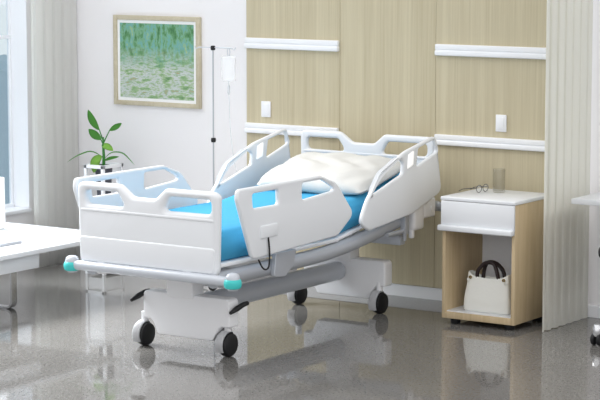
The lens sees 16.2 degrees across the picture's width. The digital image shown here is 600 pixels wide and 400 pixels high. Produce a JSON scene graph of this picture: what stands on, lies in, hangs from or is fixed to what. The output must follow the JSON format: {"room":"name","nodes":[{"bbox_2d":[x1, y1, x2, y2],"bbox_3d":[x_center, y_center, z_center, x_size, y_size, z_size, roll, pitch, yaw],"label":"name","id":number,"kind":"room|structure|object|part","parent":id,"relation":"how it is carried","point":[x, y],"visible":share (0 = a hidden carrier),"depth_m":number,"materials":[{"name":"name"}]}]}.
{"room":"hospital room","nodes":[
{"label":"hospital room","id":0,"kind":"room"},
{"bbox_2d":[0,54,9,203],"bbox_3d":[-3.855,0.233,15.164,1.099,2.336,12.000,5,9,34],"label":"building","id":1,"kind":"structure","parent":0,"point":[4,144],"depth_m":16.55,"materials":[{"name":"blue"}]},
{"bbox_2d":[5,0,33,224],"bbox_3d":[-5.586,-0.266,8.993,0.140,2.950,14.012,5,9,34],"label":"wall","id":2,"kind":"structure","parent":0,"point":[23,218],"depth_m":14.44,"materials":[{"name":"white paint"}]},
{"bbox_2d":[0,0,31,215],"bbox_3d":[-3.081,-0.731,12.690,0.195,2.065,4.190,5,9,34],"label":"window","id":3,"kind":"structure","parent":2,"relation":"in","point":[16,10],"depth_m":14.45,"materials":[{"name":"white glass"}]},
{"bbox_3d":[-3.149,-0.744,12.731,0.035,2.050,4.185,5,9,34],"label":"frame","id":4,"kind":"part","parent":3,"relation":"part of","materials":[{"name":"white metal"}]},
{"bbox_3d":[-3.074,0.282,12.808,0.170,0.027,4.180,5,9,34],"label":"sill","id":5,"kind":"part","parent":3,"relation":"part of","materials":[{"name":"white"}]},
{"bbox_2d":[0,263,599,399],"bbox_3d":[-1.771,1.498,6.628,9.060,0.050,14.000,5,9,34],"label":"floor","id":6,"kind":"structure","parent":0,"point":[66,336],"depth_m":11.52,"materials":[{"name":"grey tile"}]},
{"bbox_2d":[0,222,79,308],"bbox_3d":[-2.059,0.465,12.885,1.095,0.411,1.700,5,9,34],"label":"table","id":7,"kind":"object","parent":6,"relation":"on","point":[36,239],"visible":0.81,"depth_m":12.90,"materials":[{"name":"white paint"}]},
{"bbox_2d":[0,177,4,228],"bbox_3d":[-2.021,0.013,13.445,0.375,0.342,0.160,5,9,34],"label":"monitor","id":8,"kind":"object","parent":7,"relation":"on","point":[2,179],"visible":1,"depth_m":13.33,"materials":[{"name":"white"}]},
{"bbox_3d":[-1.976,0.458,13.059,0.552,0.381,0.050,5,9,34],"label":"sled leg","id":9,"kind":"part","parent":7,"relation":"part of","materials":[{"name":"silver metal"}]},
{"bbox_2d":[0,237,21,246],"bbox_3d":[-1.890,0.260,12.774,0.250,0.024,0.350,5,9,34],"label":"tablet folio","id":10,"kind":"object","parent":7,"relation":"on","point":[4,241],"visible":1,"depth_m":12.79,"materials":[{"name":"white paint"}]},
{"bbox_2d":[84,162,122,275],"bbox_3d":[-1.321,0.124,14.257,0.167,0.742,0.217,5,9,34],"label":"plant stand","id":11,"kind":"object","parent":6,"relation":"on","point":[111,164],"visible":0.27,"depth_m":14.16,"materials":[{"name":"white metal"}]},
{"bbox_3d":[-1.435,0.129,14.217,0.022,0.742,0.022,5,9,34],"label":"leg","id":12,"kind":"part","parent":11,"relation":"part of","materials":[{"name":"white metal"}]},
{"bbox_2d":[69,110,133,194],"bbox_3d":[-1.337,-0.294,14.200,0.442,0.628,0.120,-2,7,-13],"label":"potted plant","id":13,"kind":"object","parent":11,"relation":"on","point":[96,159],"visible":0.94,"depth_m":14.18,"materials":[{"name":"green plant"}]},
{"bbox_3d":[-1.321,-0.109,14.227,0.120,0.254,0.120,5,9,34],"label":"pot","id":14,"kind":"part","parent":13,"relation":"part of","materials":[{"name":"grey"}]},
{"bbox_3d":[-1.314,-0.351,14.195,0.079,0.266,0.021,1,7,9],"label":"stem","id":15,"kind":"part","parent":13,"relation":"part of","materials":[{"name":"green plant"}]},
{"bbox_3d":[-1.321,-0.233,14.212,0.167,0.022,0.217,5,9,34],"label":"rail frame","id":16,"kind":"part","parent":11,"relation":"part of","materials":[{"name":"white metal"}]},
{"bbox_3d":[-1.315,0.140,14.137,0.022,0.742,0.022,5,9,34],"label":"leg","id":17,"kind":"part","parent":11,"relation":"part of","materials":[{"name":"white metal"}]},
{"bbox_2d":[195,45,235,185],"bbox_3d":[-0.548,-0.223,13.736,0.354,1.562,0.349,5,9,34],"label":"stand","id":18,"kind":"object","parent":6,"relation":"on","point":[212,47],"visible":0.38,"depth_m":13.66,"materials":[{"name":"grey metal"}]},
{"bbox_3d":[-0.547,-0.979,13.620,0.330,0.020,0.008,5,9,34],"label":"hook arm","id":19,"kind":"part","parent":18,"relation":"part of","materials":[{"name":"silver metal"}]},
{"bbox_2d":[227,49,236,172],"bbox_3d":[-0.431,-0.513,13.598,0.178,0.934,0.031,6,9,37],"label":"bag","id":20,"kind":"object","parent":18,"relation":"hanging from","point":[228,87],"visible":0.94,"depth_m":13.61,"materials":[{"name":"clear plastic"}]},
{"bbox_2d":[64,129,440,356],"bbox_3d":[-0.158,0.219,12.233,1.241,1.067,2.520,5,9,34],"label":"hospital bed","id":21,"kind":"object","parent":6,"relation":"on","point":[132,230],"visible":0.97,"depth_m":11.62,"materials":[{"name":"white plastic"}]},
{"bbox_3d":[-0.926,0.015,12.056,0.030,0.389,1.119,5,9,34],"label":"rail","id":22,"kind":"part","parent":21,"relation":"part of","materials":[{"name":"white plastic"}]},
{"bbox_2d":[132,319,149,341],"bbox_3d":[-0.888,0.728,11.792,0.054,0.115,0.110,5,9,34],"label":"hood","id":23,"kind":"object","parent":21,"relation":"attached to","point":[141,329],"depth_m":11.76,"materials":[{"name":"white plastic"}]},
{"bbox_3d":[-0.820,0.215,11.255,0.908,0.289,0.018,5,9,34],"label":"relief moulding","id":24,"kind":"part","parent":21,"relation":"part of","materials":[{"name":"white plastic"}]},
{"bbox_3d":[-0.806,0.151,11.268,0.949,0.451,0.055,5,9,34],"label":"footboard","id":25,"kind":"part","parent":21,"relation":"part of","materials":[{"name":"white plastic"}]},
{"bbox_2d":[215,330,232,352],"bbox_3d":[-0.415,0.768,11.476,0.054,0.115,0.110,5,9,34],"label":"hood","id":26,"kind":"object","parent":21,"relation":"attached to","point":[223,338],"depth_m":11.44,"materials":[{"name":"white plastic"}]},
{"bbox_3d":[-0.305,-0.168,12.964,0.028,0.486,0.903,5,9,34],"label":"rail","id":27,"kind":"part","parent":21,"relation":"part of","materials":[{"name":"white plastic"}]},
{"bbox_3d":[-0.259,-0.304,13.016,0.034,0.099,0.073,5,9,34],"label":"label panel","id":28,"kind":"part","parent":21,"relation":"part of","materials":[{"name":"white plastic"}]},
{"bbox_3d":[-0.169,0.165,11.318,0.024,0.070,0.160,5,9,34],"label":"control panel","id":29,"kind":"part","parent":21,"relation":"part of","materials":[{"name":"white plastic"}]},
{"bbox_2d":[169,172,399,260],"bbox_3d":[-0.204,0.051,12.195,0.853,0.296,2.130,5,9,34],"label":"mattress","id":30,"kind":"object","parent":21,"relation":"on","point":[233,245],"visible":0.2,"depth_m":12.07,"materials":[{"name":"blue fabric"}]},
{"bbox_2d":[257,152,400,194],"bbox_3d":[0.188,-0.164,12.662,0.770,0.211,0.547,5,9,34],"label":"pillow","id":31,"kind":"object","parent":30,"relation":"on","point":[354,174],"visible":0.84,"depth_m":12.53,"materials":[{"name":"white fabric"}]},
{"bbox_2d":[287,291,294,300],"bbox_3d":[-0.031,0.563,13.085,0.054,0.115,0.110,5,9,34],"label":"hood","id":32,"kind":"object","parent":21,"relation":"attached to","point":[291,295],"depth_m":13.04,"materials":[{"name":"white plastic"}]},
{"bbox_3d":[-0.025,0.080,11.545,0.030,0.389,1.119,5,9,34],"label":"rail","id":33,"kind":"part","parent":21,"relation":"part of","materials":[{"name":"white plastic"}]},
{"bbox_3d":[0.407,-0.148,13.123,0.938,0.289,0.018,5,9,34],"label":"relief moulding","id":34,"kind":"part","parent":21,"relation":"part of","materials":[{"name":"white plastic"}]},
{"bbox_3d":[0.415,-0.201,13.129,0.979,0.432,0.036,5,9,34],"label":"headboard","id":35,"kind":"part","parent":21,"relation":"part of","materials":[{"name":"white plastic"}]},
{"bbox_2d":[368,290,383,310],"bbox_3d":[0.459,0.604,12.758,0.054,0.115,0.110,5,9,34],"label":"hood","id":36,"kind":"object","parent":21,"relation":"attached to","point":[376,297],"depth_m":12.72,"materials":[{"name":"white plastic"}]},
{"bbox_3d":[0.596,-0.102,12.454,0.028,0.486,0.903,5,9,34],"label":"rail","id":37,"kind":"part","parent":21,"relation":"part of","materials":[{"name":"white plastic"}]},
{"bbox_3d":[0.642,-0.238,12.506,0.034,0.099,0.073,5,9,34],"label":"label panel","id":38,"kind":"part","parent":21,"relation":"part of","materials":[{"name":"white plastic"}]},
{"bbox_2d":[437,188,543,329],"bbox_3d":[1.150,0.347,12.457,0.499,0.757,0.512,5,9,34],"label":"nightstand","id":39,"kind":"object","parent":6,"relation":"on","point":[506,227],"visible":0.82,"depth_m":12.34,"materials":[{"name":"brown wood"}]},
{"bbox_2d":[459,184,487,192],"bbox_3d":[1.034,-0.075,12.589,0.133,0.047,0.124,6,10,40],"label":"eyeglasses","id":40,"kind":"object","parent":39,"relation":"on","point":[484,184],"visible":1,"depth_m":12.55,"materials":[{"name":"grey metal"}]},
{"bbox_3d":[1.017,0.176,12.241,0.493,0.034,0.044,5,9,34],"label":"drawer pull","id":41,"kind":"part","parent":39,"relation":"part of","materials":[{"name":"white paint"}]},
{"bbox_3d":[1.029,0.092,12.238,0.484,0.148,0.017,5,9,34],"label":"drawer","id":42,"kind":"part","parent":39,"relation":"part of","materials":[{"name":"white paint"}]},
{"bbox_2d":[447,305,510,317],"bbox_3d":[1.165,0.645,12.512,0.437,0.006,0.427,5,9,34],"label":"shelf","id":43,"kind":"object","parent":39,"relation":"attached to","point":[453,311],"depth_m":12.38,"materials":[{"name":"white paint"}]},
{"bbox_2d":[463,260,510,314],"bbox_3d":[1.118,0.503,12.402,0.312,0.302,0.131,5,9,34],"label":"handbag","id":44,"kind":"object","parent":39,"relation":"on","point":[483,293],"visible":0.96,"depth_m":12.37,"materials":[{"name":"white leather"}]},
{"bbox_3d":[1.103,0.414,12.377,0.168,0.119,0.039,5,9,34],"label":"handle","id":45,"kind":"part","parent":44,"relation":"part of","materials":[{"name":"black leather"}]},
{"bbox_3d":[1.137,0.410,12.402,0.168,0.119,0.039,5,9,34],"label":"handle","id":46,"kind":"part","parent":44,"relation":"part of","materials":[{"name":"black leather"}]},
{"bbox_3d":[1.288,0.296,12.652,0.437,0.663,0.015,5,9,34],"label":"panel","id":47,"kind":"part","parent":39,"relation":"part of","materials":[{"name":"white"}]},
{"bbox_2d":[571,192,599,205],"bbox_3d":[2.352,0.408,11.924,1.625,0.770,0.428,5,9,34],"label":"desk","id":48,"kind":"object","parent":6,"relation":"on","point":[591,199],"visible":1,"depth_m":12.13,"materials":[{"name":"white paint"}]},
{"bbox_2d":[590,248,599,345],"bbox_3d":[1.955,0.298,11.720,0.572,1.040,0.600,5,9,34],"label":"office chair","id":49,"kind":"object","parent":6,"relation":"on","point":[595,336],"visible":1,"depth_m":11.77,"materials":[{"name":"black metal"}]},
{"bbox_3d":[1.787,0.700,11.789,0.311,0.121,0.055,0,7,0],"label":"leg","id":50,"kind":"part","parent":49,"relation":"part of","materials":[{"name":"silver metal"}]},
{"bbox_2d":[76,0,599,305],"bbox_3d":[2.116,-0.690,12.309,9.200,2.950,0.150,5,9,34],"label":"wall","id":51,"kind":"structure","parent":0,"point":[178,139],"depth_m":13.39,"materials":[{"name":"white paint"}]},
{"bbox_2d":[30,0,79,266],"bbox_3d":[-1.682,-0.917,14.469,0.021,2.746,0.460,6,9,37],"label":"curtain","id":52,"kind":"object","parent":51,"relation":"hanging from","point":[54,85],"visible":0.88,"depth_m":14.52,"materials":[{"name":"white fabric"}]},
{"bbox_2d":[113,15,201,108],"bbox_3d":[-0.967,-0.937,14.271,0.734,0.611,0.028,5,9,34],"label":"framed picture","id":53,"kind":"object","parent":51,"relation":"attached to","point":[157,62],"visible":1,"depth_m":14.26,"materials":[{"name":"green paper"}]},
{"bbox_2d":[120,23,193,100],"bbox_3d":[-0.968,-0.936,14.269,0.626,0.507,0.004,5,9,34],"label":"artwork","id":54,"kind":"object","parent":53,"relation":"attached to","point":[157,59],"depth_m":14.27},
{"bbox_2d":[261,101,270,116],"bbox_3d":[-0.223,-0.593,13.805,0.074,0.104,0.014,5,9,34],"label":"wall switch","id":55,"kind":"object","parent":51,"relation":"attached to","point":[265,105],"visible":1,"depth_m":13.80,"materials":[{"name":"white plastic"}]},
{"bbox_2d":[244,37,338,51],"bbox_3d":[-0.056,-1.004,13.636,0.726,0.070,0.040,5,9,34],"label":"trim","id":56,"kind":"structure","parent":51,"relation":"attached to","point":[254,43],"depth_m":13.61,"materials":[{"name":"white plastic"}]},
{"bbox_2d":[244,122,338,137],"bbox_3d":[-0.056,-0.453,13.707,0.726,0.066,0.040,5,9,34],"label":"trim","id":57,"kind":"structure","parent":51,"relation":"attached to","point":[262,128],"depth_m":13.75,"materials":[{"name":"white"}]},
{"bbox_2d":[80,254,599,318],"bbox_3d":[2.139,0.698,12.395,9.060,0.075,0.034,5,9,34],"label":"baseboard","id":58,"kind":"structure","parent":51,"relation":"attached to","point":[431,293],"depth_m":13.30,"materials":[{"name":"white"}]},
{"bbox_2d":[434,134,544,151],"bbox_3d":[1.221,-0.344,12.856,0.922,0.066,0.040,5,9,34],"label":"trim","id":59,"kind":"structure","parent":51,"relation":"attached to","point":[442,139],"depth_m":12.88,"materials":[{"name":"white plastic"}]},
{"bbox_2d":[435,44,545,59],"bbox_3d":[1.221,-0.896,12.786,0.922,0.070,0.040,5,9,34],"label":"trim","id":60,"kind":"structure","parent":51,"relation":"attached to","point":[440,49],"depth_m":12.81,"materials":[{"name":"white plastic"}]},
{"bbox_2d":[496,114,506,131],"bbox_3d":[1.222,-0.466,12.843,0.074,0.104,0.014,5,9,34],"label":"wall switch","id":61,"kind":"object","parent":51,"relation":"attached to","point":[501,120],"visible":1,"depth_m":12.84,"materials":[{"name":"white plastic"}]},
{"bbox_2d":[542,0,592,331],"bbox_3d":[1.558,-0.631,12.233,0.021,2.746,0.590,5,9,35],"label":"curtain","id":62,"kind":"object","parent":51,"relation":"hanging from","point":[569,23],"visible":0.98,"depth_m":12.28,"materials":[{"name":"white fabric"}]},
{"label":"outside","id":63,"kind":"structure","parent":0,"visible":0},
{"bbox_2d":[0,5,6,54],"bbox_3d":[-25.965,-0.562,31.246,58.250,0.200,120.000,5,9,34],"label":"sky","id":64,"kind":"structure","parent":63,"point":[3,30],"depth_m":70.83,"materials":[{"name":"white"}]}
]}

